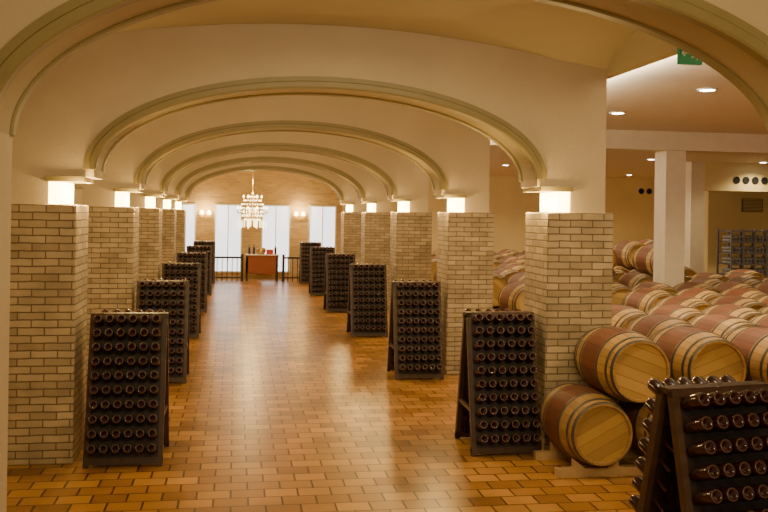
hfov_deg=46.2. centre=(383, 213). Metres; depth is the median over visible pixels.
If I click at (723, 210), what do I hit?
wall
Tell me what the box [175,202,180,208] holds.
block
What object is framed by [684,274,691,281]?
wine barrel
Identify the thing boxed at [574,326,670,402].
wine barrel
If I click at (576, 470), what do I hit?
cradle
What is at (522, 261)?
wine barrel
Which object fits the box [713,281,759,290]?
wine barrel
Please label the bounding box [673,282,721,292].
wine barrel
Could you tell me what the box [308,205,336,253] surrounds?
window
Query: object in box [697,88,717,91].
recessed light
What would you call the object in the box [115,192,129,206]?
block
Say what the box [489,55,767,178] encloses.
ceiling
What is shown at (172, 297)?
rack
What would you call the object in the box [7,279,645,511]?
floor
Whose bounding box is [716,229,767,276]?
storage rack
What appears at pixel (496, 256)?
wine barrel
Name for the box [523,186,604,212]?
column capital
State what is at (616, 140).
beam
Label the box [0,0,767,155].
archway
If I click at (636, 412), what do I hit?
wine barrel
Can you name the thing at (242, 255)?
railing
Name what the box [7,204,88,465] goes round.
shaft
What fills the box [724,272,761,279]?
wine barrel
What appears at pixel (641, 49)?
trim
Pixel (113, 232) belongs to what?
shaft
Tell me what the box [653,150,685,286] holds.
column
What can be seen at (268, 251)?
gift box
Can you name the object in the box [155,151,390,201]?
archway
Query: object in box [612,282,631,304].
wine barrel
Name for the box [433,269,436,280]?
wine barrel
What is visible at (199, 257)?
rack
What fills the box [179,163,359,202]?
archway
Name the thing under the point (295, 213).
wall sconce
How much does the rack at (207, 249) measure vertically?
1.300 m
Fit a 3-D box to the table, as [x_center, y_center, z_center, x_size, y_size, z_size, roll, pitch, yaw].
[-3.917,1.715,28.852,1.050,0.850,0.640,1,0,-9]
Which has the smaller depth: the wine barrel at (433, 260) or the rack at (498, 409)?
the rack at (498, 409)
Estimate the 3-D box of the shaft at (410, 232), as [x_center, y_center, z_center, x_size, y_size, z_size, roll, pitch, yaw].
[0.486,1.088,16.737,0.660,2.240,0.660,1,0,-9]
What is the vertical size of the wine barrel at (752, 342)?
0.624 m
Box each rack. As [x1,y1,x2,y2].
[82,309,168,467]
[136,279,188,382]
[162,262,200,338]
[177,252,207,312]
[186,245,211,295]
[193,241,214,283]
[299,242,320,283]
[309,246,334,295]
[323,253,354,312]
[347,263,387,336]
[387,280,443,379]
[455,308,541,456]
[629,374,767,511]
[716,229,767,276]
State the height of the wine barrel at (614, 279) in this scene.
0.623 m
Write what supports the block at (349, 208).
on the shaft at (350, 221)
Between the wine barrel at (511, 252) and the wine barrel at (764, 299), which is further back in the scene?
the wine barrel at (511, 252)
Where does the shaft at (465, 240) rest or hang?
on the floor
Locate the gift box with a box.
[266,249,272,254]
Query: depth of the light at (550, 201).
8.63 m
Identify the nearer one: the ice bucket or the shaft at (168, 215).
the shaft at (168, 215)
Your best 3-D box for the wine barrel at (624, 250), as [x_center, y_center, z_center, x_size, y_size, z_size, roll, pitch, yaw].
[5.157,0.865,18.797,0.624,0.624,0.880,1,0,-9]
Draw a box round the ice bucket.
[257,248,265,253]
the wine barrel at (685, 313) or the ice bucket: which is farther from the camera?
the ice bucket
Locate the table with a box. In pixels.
[245,254,278,280]
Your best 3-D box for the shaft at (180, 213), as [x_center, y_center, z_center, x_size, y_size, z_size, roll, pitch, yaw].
[-5.614,0.994,23.836,0.660,2.240,0.660,1,0,-9]
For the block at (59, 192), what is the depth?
7.85 m
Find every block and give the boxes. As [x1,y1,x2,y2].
[49,182,73,203]
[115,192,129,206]
[145,197,154,207]
[163,200,170,208]
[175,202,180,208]
[346,205,352,211]
[367,203,375,211]
[398,201,408,211]
[447,198,463,211]
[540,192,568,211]
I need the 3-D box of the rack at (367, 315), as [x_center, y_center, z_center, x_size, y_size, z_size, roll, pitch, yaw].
[-0.302,1.552,16.374,0.660,1.300,0.968,1,0,-9]
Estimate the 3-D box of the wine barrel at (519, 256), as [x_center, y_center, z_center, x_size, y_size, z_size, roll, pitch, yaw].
[3.585,1.355,23.283,0.622,0.622,0.880,1,0,-9]
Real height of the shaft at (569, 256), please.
2.240 m
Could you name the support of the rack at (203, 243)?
on the floor
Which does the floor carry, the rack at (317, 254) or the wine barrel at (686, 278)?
the rack at (317, 254)
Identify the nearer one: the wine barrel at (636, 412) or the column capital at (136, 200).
the wine barrel at (636, 412)
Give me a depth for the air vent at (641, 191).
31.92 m
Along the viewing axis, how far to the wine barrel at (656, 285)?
13.67 m
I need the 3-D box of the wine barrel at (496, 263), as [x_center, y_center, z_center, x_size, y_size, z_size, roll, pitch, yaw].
[2.472,1.338,20.702,0.624,0.624,0.880,1,0,-9]
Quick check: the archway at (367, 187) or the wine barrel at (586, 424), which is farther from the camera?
the archway at (367, 187)
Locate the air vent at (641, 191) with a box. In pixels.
[639,188,651,193]
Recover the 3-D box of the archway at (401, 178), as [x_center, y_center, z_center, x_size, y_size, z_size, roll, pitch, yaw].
[-2.221,-1.124,16.273,6.100,1.620,0.560,1,0,-9]
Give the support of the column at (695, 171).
on the floor
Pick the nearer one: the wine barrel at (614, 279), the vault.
the vault
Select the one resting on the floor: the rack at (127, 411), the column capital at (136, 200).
the rack at (127, 411)
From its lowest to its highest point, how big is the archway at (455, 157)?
1.620 m
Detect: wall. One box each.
[68,188,81,204]
[181,171,654,278]
[703,191,767,277]
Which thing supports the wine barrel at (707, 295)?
on the wine barrel
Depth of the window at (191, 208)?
29.33 m
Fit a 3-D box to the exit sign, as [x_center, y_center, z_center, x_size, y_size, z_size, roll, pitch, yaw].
[2.263,-1.265,6.653,0.180,0.320,0.045,1,0,-9]
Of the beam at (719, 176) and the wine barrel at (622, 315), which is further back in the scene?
the beam at (719, 176)
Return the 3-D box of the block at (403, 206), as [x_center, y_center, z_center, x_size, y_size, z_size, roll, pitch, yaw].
[0.362,-0.134,16.713,0.130,0.190,0.460,1,0,-9]
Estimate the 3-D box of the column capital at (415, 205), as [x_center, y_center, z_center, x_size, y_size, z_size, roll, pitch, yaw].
[0.453,-0.155,16.718,0.650,0.245,0.540,1,0,-9]
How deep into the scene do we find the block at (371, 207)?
20.44 m
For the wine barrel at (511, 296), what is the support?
on the wine barrel
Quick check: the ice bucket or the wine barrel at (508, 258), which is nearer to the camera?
the wine barrel at (508, 258)
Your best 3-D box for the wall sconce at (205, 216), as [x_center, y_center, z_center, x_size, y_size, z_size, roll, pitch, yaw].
[-5.824,0.020,29.353,0.380,0.280,0.180,1,0,-9]
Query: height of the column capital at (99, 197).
0.245 m
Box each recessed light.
[609,111,625,113]
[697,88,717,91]
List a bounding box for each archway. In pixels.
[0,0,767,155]
[12,24,606,187]
[72,96,489,195]
[128,132,428,198]
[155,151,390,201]
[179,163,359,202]
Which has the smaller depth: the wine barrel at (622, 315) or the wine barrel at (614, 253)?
the wine barrel at (622, 315)
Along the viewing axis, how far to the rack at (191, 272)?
15.63 m
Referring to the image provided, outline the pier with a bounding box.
[0,154,11,511]
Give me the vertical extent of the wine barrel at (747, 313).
0.624 m
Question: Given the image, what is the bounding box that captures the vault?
[114,0,636,68]
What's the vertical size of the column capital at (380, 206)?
0.245 m
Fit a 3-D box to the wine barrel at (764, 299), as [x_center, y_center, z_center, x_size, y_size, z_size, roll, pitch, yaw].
[5.246,1.381,11.779,0.621,0.621,0.880,1,0,-9]
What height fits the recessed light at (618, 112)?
0.016 m
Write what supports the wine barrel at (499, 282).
on the wine barrel
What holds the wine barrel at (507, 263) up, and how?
on the wine barrel
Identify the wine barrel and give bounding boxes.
[431,258,436,279]
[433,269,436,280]
[493,254,504,259]
[493,259,501,267]
[493,267,518,280]
[493,272,507,307]
[497,261,521,268]
[498,249,514,253]
[498,281,524,310]
[499,252,514,256]
[499,256,517,262]
[504,264,524,271]
[506,251,520,254]
[507,272,524,283]
[510,259,524,265]
[513,254,524,258]
[539,384,632,465]
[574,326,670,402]
[612,269,625,277]
[612,275,621,283]
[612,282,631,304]
[612,305,647,327]
[613,240,644,269]
[613,250,616,267]
[613,265,629,272]
[613,399,652,452]
[618,272,652,288]
[622,287,673,312]
[625,314,696,338]
[631,282,677,294]
[632,244,653,275]
[638,239,653,244]
[646,304,704,321]
[650,326,746,381]
[655,295,712,311]
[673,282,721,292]
[674,288,722,301]
[684,266,696,276]
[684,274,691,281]
[686,277,723,285]
[688,313,756,336]
[691,272,728,280]
[702,304,762,320]
[709,295,766,310]
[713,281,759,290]
[719,288,767,299]
[723,326,767,382]
[724,269,766,278]
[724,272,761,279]
[724,277,762,285]
[749,314,767,327]
[754,282,767,293]
[756,296,767,305]
[758,306,767,313]
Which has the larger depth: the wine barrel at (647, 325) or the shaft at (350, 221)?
the shaft at (350, 221)
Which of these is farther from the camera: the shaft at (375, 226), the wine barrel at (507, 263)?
the shaft at (375, 226)
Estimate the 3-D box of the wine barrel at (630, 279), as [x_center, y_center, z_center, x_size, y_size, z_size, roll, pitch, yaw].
[4.612,1.371,16.342,0.624,0.624,0.880,1,0,-9]
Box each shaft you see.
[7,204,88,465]
[86,206,138,378]
[138,208,161,280]
[161,209,175,278]
[176,209,185,262]
[341,212,360,263]
[361,212,390,310]
[389,212,431,320]
[437,212,493,373]
[524,212,612,449]
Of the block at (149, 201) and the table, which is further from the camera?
the table
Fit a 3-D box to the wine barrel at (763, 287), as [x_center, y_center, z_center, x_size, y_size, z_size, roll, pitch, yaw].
[6.247,1.396,14.302,0.623,0.623,0.880,1,0,-9]
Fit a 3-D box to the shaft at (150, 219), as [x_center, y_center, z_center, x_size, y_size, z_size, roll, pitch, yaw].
[-4.308,1.014,15.943,0.660,2.240,0.660,1,0,-9]
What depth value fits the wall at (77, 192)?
15.04 m
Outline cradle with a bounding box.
[533,442,645,477]
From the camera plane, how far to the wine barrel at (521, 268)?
18.15 m
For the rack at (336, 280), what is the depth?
20.05 m
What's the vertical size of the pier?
2.500 m
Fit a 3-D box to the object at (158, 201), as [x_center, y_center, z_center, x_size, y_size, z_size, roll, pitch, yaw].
[-4.916,-0.238,19.884,0.710,0.245,0.540,1,0,-9]
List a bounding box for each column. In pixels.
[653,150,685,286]
[684,162,704,273]
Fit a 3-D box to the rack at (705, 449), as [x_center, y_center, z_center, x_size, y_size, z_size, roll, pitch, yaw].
[1.826,1.585,4.989,0.660,1.300,0.968,1,0,-19]
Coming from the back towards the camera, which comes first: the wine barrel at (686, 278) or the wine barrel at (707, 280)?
the wine barrel at (686, 278)
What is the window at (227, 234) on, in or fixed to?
in the wall at (298, 191)
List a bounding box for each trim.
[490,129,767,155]
[607,30,676,78]
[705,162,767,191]
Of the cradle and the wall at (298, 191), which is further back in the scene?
the wall at (298, 191)
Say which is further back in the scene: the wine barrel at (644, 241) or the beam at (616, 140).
the wine barrel at (644, 241)
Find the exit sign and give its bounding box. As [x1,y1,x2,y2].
[677,48,701,64]
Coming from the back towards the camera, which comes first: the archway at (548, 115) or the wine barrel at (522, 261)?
the wine barrel at (522, 261)
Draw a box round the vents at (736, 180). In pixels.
[733,176,767,183]
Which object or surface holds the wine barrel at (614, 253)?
on the wine barrel
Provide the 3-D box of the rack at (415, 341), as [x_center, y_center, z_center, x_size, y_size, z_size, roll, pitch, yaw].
[0.430,1.564,12.320,0.660,1.300,0.968,1,0,-9]
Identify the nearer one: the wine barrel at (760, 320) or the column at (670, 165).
the wine barrel at (760, 320)
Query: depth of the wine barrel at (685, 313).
10.09 m
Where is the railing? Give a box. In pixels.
[215,254,298,280]
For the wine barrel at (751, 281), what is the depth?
15.19 m
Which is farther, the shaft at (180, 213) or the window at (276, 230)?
the window at (276, 230)
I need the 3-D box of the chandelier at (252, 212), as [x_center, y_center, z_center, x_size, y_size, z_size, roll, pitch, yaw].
[-3.827,-0.521,26.226,0.930,1.875,0.884,1,0,-9]
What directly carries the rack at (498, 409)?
on the floor
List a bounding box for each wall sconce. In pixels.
[200,210,210,218]
[294,212,304,219]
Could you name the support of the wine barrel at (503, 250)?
on the wine barrel
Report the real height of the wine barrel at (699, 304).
0.624 m
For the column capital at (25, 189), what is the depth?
7.78 m
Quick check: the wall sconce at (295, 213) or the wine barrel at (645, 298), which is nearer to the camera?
the wine barrel at (645, 298)
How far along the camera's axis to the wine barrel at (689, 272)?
18.56 m
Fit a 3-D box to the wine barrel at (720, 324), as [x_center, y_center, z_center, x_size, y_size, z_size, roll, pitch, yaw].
[3.528,1.355,9.303,0.624,0.624,0.880,1,0,-9]
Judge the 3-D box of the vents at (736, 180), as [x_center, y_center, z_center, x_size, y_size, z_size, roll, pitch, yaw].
[9.073,-0.830,22.269,0.930,0.180,0.020,1,0,-9]
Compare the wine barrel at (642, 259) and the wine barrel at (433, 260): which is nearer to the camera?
the wine barrel at (642, 259)
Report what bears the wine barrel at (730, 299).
on the wine barrel
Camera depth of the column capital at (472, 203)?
12.55 m
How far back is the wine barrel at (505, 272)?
16.80 m
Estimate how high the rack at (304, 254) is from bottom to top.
1.300 m
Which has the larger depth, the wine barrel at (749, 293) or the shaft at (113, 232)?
the wine barrel at (749, 293)
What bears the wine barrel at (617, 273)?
on the wine barrel
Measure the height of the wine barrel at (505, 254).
0.624 m
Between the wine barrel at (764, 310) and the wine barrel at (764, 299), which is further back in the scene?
the wine barrel at (764, 299)
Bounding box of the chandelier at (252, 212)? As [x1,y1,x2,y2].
[237,179,267,227]
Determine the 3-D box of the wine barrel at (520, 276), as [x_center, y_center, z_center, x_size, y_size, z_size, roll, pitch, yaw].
[2.546,1.339,15.970,0.622,0.622,0.880,1,0,-9]
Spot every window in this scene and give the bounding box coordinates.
[181,203,196,251]
[214,204,242,272]
[261,205,290,272]
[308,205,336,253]
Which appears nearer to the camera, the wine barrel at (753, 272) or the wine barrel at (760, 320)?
the wine barrel at (760, 320)
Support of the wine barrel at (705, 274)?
on the wine barrel
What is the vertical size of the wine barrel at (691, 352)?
0.624 m

